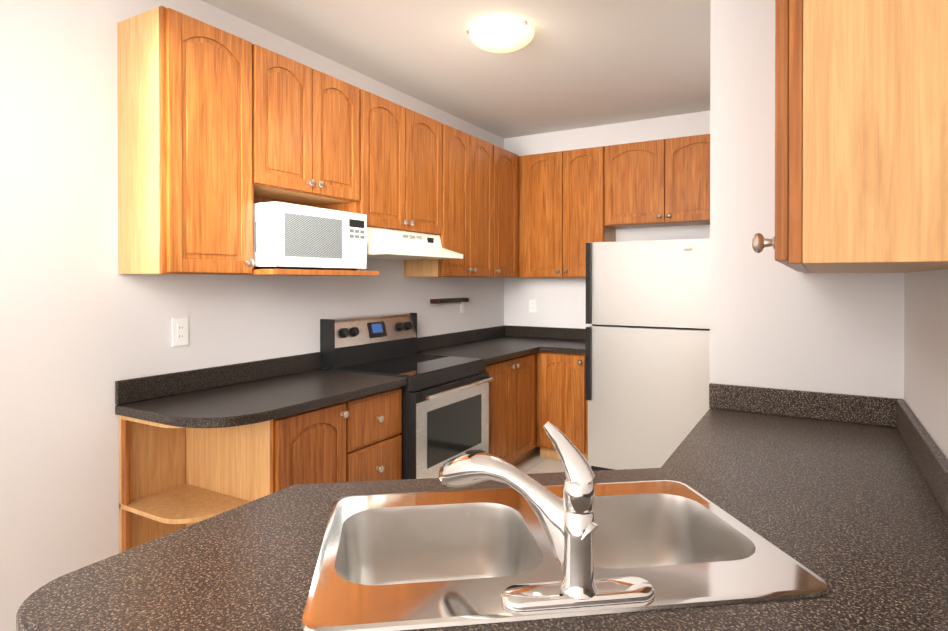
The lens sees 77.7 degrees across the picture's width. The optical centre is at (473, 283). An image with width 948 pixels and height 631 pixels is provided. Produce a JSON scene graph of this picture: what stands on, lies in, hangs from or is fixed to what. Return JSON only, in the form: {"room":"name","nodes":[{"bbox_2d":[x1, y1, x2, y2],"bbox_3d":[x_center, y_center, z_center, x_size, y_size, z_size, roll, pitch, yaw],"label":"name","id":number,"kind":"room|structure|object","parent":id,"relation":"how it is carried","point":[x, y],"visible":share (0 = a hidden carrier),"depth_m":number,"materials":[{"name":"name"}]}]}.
{"room":"kitchen","nodes":[
{"label":"kitchen","id":0,"kind":"room"},
{"bbox_2d":[0,0,503,630],"bbox_3d":[-2.139,0.040,1.513,0.120,2.780,9.688,0,0,30],"label":"wall","id":1,"kind":"structure","parent":0,"point":[84,326],"depth_m":2.38,"materials":[{"name":"white paint"}]},
{"bbox_2d":[172,318,187,345],"bbox_3d":[-1.360,0.224,2.726,0.008,0.128,0.077,0,0,30],"label":"electrical outlet","id":2,"kind":"object","parent":1,"relation":"attached to","point":[179,331],"visible":1,"depth_m":2.72,"materials":[{"name":"white plastic"}]},
{"bbox_2d":[117,6,254,274],"bbox_3d":[-1.237,-0.570,2.573,0.368,1.060,0.424,0,0,30],"label":"upper cabinet","id":3,"kind":"object","parent":1,"relation":"attached to","point":[184,144],"visible":1,"depth_m":2.43,"materials":[{"name":"brown wood"}]},
{"bbox_2d":[250,44,378,275],"bbox_3d":[-0.908,-0.573,3.050,0.460,1.060,0.728,0,0,30],"label":"upper cabinet","id":4,"kind":"object","parent":1,"relation":"attached to","point":[305,135],"visible":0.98,"depth_m":2.95,"materials":[{"name":"brown wood"}]},
{"bbox_2d":[254,201,366,270],"bbox_3d":[-0.919,-0.221,3.034,0.417,0.304,0.624,0,0,30],"label":"microwave","id":5,"kind":"object","parent":4,"relation":"in","point":[290,236],"visible":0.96,"depth_m":2.83,"materials":[{"name":"white plastic"}]},
{"bbox_2d":[358,89,441,234],"bbox_3d":[-0.553,-0.719,3.751,0.368,0.775,0.838,0,0,30],"label":"upper cabinet","id":6,"kind":"object","parent":1,"relation":"attached to","point":[400,167],"visible":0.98,"depth_m":3.62,"materials":[{"name":"brown wood"}]},
{"bbox_2d":[367,227,462,259],"bbox_3d":[-0.496,-0.247,3.720,0.500,0.165,0.830,0,0,30],"label":"range hood","id":7,"kind":"object","parent":1,"relation":"attached to","point":[392,244],"visible":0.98,"depth_m":3.61,"materials":[{"name":"beige metal"}]},
{"bbox_2d":[404,124,492,276],"bbox_3d":[-0.156,-0.579,4.435,0.368,1.060,0.738,0,0,30],"label":"upper cabinet","id":8,"kind":"object","parent":1,"relation":"attached to","point":[467,196],"visible":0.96,"depth_m":4.31,"materials":[{"name":"brown wood"}]},
{"bbox_2d":[430,298,468,312],"bbox_3d":[-0.178,0.181,4.696,0.074,0.126,0.500,0,0,30],"label":"rack","id":9,"kind":"object","parent":1,"relation":"attached to","point":[444,300],"visible":1,"depth_m":4.69,"materials":[{"name":"brown wood"}]},
{"bbox_2d":[478,145,517,277],"bbox_3d":[0.154,-0.582,4.970,0.368,1.060,0.496,0,0,30],"label":"upper cabinet","id":10,"kind":"object","parent":1,"relation":"attached to","point":[505,213],"visible":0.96,"depth_m":4.87,"materials":[{"name":"brown wood"}]},
{"bbox_2d":[201,0,710,138],"bbox_3d":[-0.897,-1.376,0.716,3.063,0.060,9.808,0,0,30],"label":"ceiling","id":11,"kind":"structure","parent":0,"point":[574,64],"depth_m":3.48,"materials":[{"name":"white paint"}]},
{"bbox_2d":[466,16,534,52],"bbox_3d":[0.152,-1.305,3.139,0.354,0.105,0.362,0,0,30],"label":"ceiling light","id":12,"kind":"object","parent":11,"relation":"attached to","point":[501,34],"visible":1,"depth_m":3.04,"materials":[{"name":"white glass"}]},
{"bbox_2d":[515,450,590,473],"bbox_3d":[-0.897,1.464,0.729,3.063,0.060,9.808,0,0,30],"label":"floor","id":13,"kind":"structure","parent":0,"point":[536,462],"depth_m":4.58,"materials":[{"name":"tile"}]},
{"bbox_2d":[119,415,248,552],"bbox_3d":[-1.224,0.988,2.498,0.471,0.874,0.294,0,0,30],"label":"shelf","id":14,"kind":"object","parent":13,"relation":"on","point":[158,497],"visible":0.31,"depth_m":2.54,"materials":[{"name":"brown wood"}]},
{"bbox_2d":[185,401,348,526],"bbox_3d":[-0.962,0.987,2.765,0.658,0.874,0.428,0,0,30],"label":"base cabinet","id":15,"kind":"object","parent":13,"relation":"on","point":[251,462],"visible":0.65,"depth_m":2.58,"materials":[{"name":"brown wood"}]},
{"bbox_2d":[344,387,401,481],"bbox_3d":[-0.744,0.985,3.142,0.658,0.874,0.438,0,0,30],"label":"base cabinet","id":16,"kind":"object","parent":13,"relation":"on","point":[373,437],"visible":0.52,"depth_m":2.98,"materials":[{"name":"brown wood"}]},
{"bbox_2d":[115,352,406,427],"bbox_3d":[-0.933,0.478,2.821,0.649,0.142,1.181,0,0,30],"label":"countertop","id":17,"kind":"structure","parent":16,"relation":"on","point":[241,394],"depth_m":2.68,"materials":[{"name":"laminate"}]},
{"bbox_2d":[320,312,493,479],"bbox_3d":[-0.382,0.814,3.666,0.754,1.210,0.825,0,0,30],"label":"range","id":18,"kind":"object","parent":13,"relation":"on","point":[445,409],"visible":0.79,"depth_m":3.51,"materials":[{"name":"silver metal"}]},
{"bbox_2d":[483,357,518,465],"bbox_3d":[-0.093,0.980,4.300,0.621,0.873,0.551,0,0,30],"label":"base cabinet","id":19,"kind":"object","parent":13,"relation":"on","point":[513,412],"depth_m":4.23,"materials":[{"name":"brown wood"}]},
{"bbox_2d":[519,352,538,462],"bbox_3d":[0.102,0.978,4.636,0.621,0.873,0.462,0,0,30],"label":"base cabinet","id":20,"kind":"object","parent":13,"relation":"on","point":[528,446],"depth_m":4.58,"materials":[{"name":"brown wood"}]},
{"bbox_2d":[417,325,585,364],"bbox_3d":[0.360,0.470,4.619,1.081,0.142,1.564,0,0,30],"label":"countertop","id":21,"kind":"structure","parent":20,"relation":"on","point":[490,345],"depth_m":4.79,"materials":[{"name":"laminate"}]},
{"bbox_2d":[537,351,587,461],"bbox_3d":[0.848,0.977,4.863,0.480,0.874,0.658,0,0,30],"label":"base cabinet","id":22,"kind":"object","parent":13,"relation":"on","point":[562,404],"visible":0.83,"depth_m":4.62,"materials":[{"name":"brown wood"}]},
{"bbox_2d":[586,238,709,470],"bbox_3d":[1.430,0.547,4.419,0.962,1.738,0.773,0,0,30],"label":"fridge","id":23,"kind":"object","parent":13,"relation":"on","point":[647,349],"visible":0.69,"depth_m":4.15,"materials":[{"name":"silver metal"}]},
{"bbox_3d":[0.451,0.992,1.609,1.369,0.874,1.937,0,0,30],"label":"base cabinet","id":24,"kind":"object","parent":13,"relation":"on","visible":0},
{"bbox_2d":[16,383,947,630],"bbox_3d":[0.371,0.485,1.527,1.430,0.142,2.158,0,0,30],"label":"countertop","id":25,"kind":"structure","parent":24,"relation":"on","point":[844,497],"depth_m":1.19,"materials":[{"name":"laminate"}]},
{"bbox_2d":[439,421,654,610],"bbox_3d":[0.082,0.366,1.016,0.424,0.288,0.190,0,0,30],"label":"faucet","id":26,"kind":"object","parent":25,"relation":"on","point":[569,526],"visible":1,"depth_m":0.95,"materials":[{"name":"silver metal"}]},
{"bbox_2d":[301,480,828,630],"bbox_3d":[0.138,0.604,1.196,0.880,0.189,0.560,0,0,-8],"label":"sink","id":27,"kind":"object","parent":25,"relation":"in","point":[406,561],"visible":0.73,"depth_m":1.29,"materials":[{"name":"silver metal"}]},
{"bbox_2d":[504,111,709,328],"bbox_3d":[1.254,0.022,5.075,2.173,2.780,0.120,0,0,30],"label":"wall","id":28,"kind":"structure","parent":0,"point":[561,302],"depth_m":5.21,"materials":[{"name":"white paint"}]},
{"bbox_2d":[529,299,536,311],"bbox_3d":[0.541,0.206,5.414,0.074,0.118,0.008,0,0,30],"label":"electrical outlet","id":29,"kind":"object","parent":28,"relation":"attached to","point":[532,305],"visible":1,"depth_m":5.41,"materials":[{"name":"white plastic"}]},
{"bbox_2d":[516,146,615,277],"bbox_3d":[0.656,-0.583,5.134,1.068,1.060,0.368,0,0,30],"label":"upper cabinet","id":30,"kind":"object","parent":28,"relation":"attached to","point":[561,209],"visible":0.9,"depth_m":4.93,"materials":[{"name":"brown wood"}]},
{"bbox_2d":[605,134,709,228],"bbox_3d":[1.593,-0.788,4.589,1.095,0.645,0.368,0,0,30],"label":"upper cabinet","id":31,"kind":"object","parent":28,"relation":"attached to","point":[660,183],"visible":0.83,"depth_m":4.53,"materials":[{"name":"brown wood"}]},
{"bbox_2d":[710,0,903,400],"bbox_3d":[1.931,0.031,3.310,0.770,2.780,2.492,0,0,30],"label":"wall","id":32,"kind":"structure","parent":0,"point":[774,323],"depth_m":2.33,"materials":[{"name":"white paint"}]},
{"bbox_2d":[904,269,947,460],"bbox_3d":[-0.220,0.052,-1.042,0.120,2.780,7.196,0,0,30],"label":"wall","id":33,"kind":"structure","parent":0,"point":[925,343],"depth_m":1.65,"materials":[{"name":"white paint"}]},
{"bbox_2d":[764,0,947,272],"bbox_3d":[0.780,-0.564,1.131,0.331,1.059,0.563,0,0,30],"label":"upper cabinet","id":34,"kind":"object","parent":33,"relation":"attached to","point":[861,136],"depth_m":0.91,"materials":[{"name":"brown wood"}]}
]}

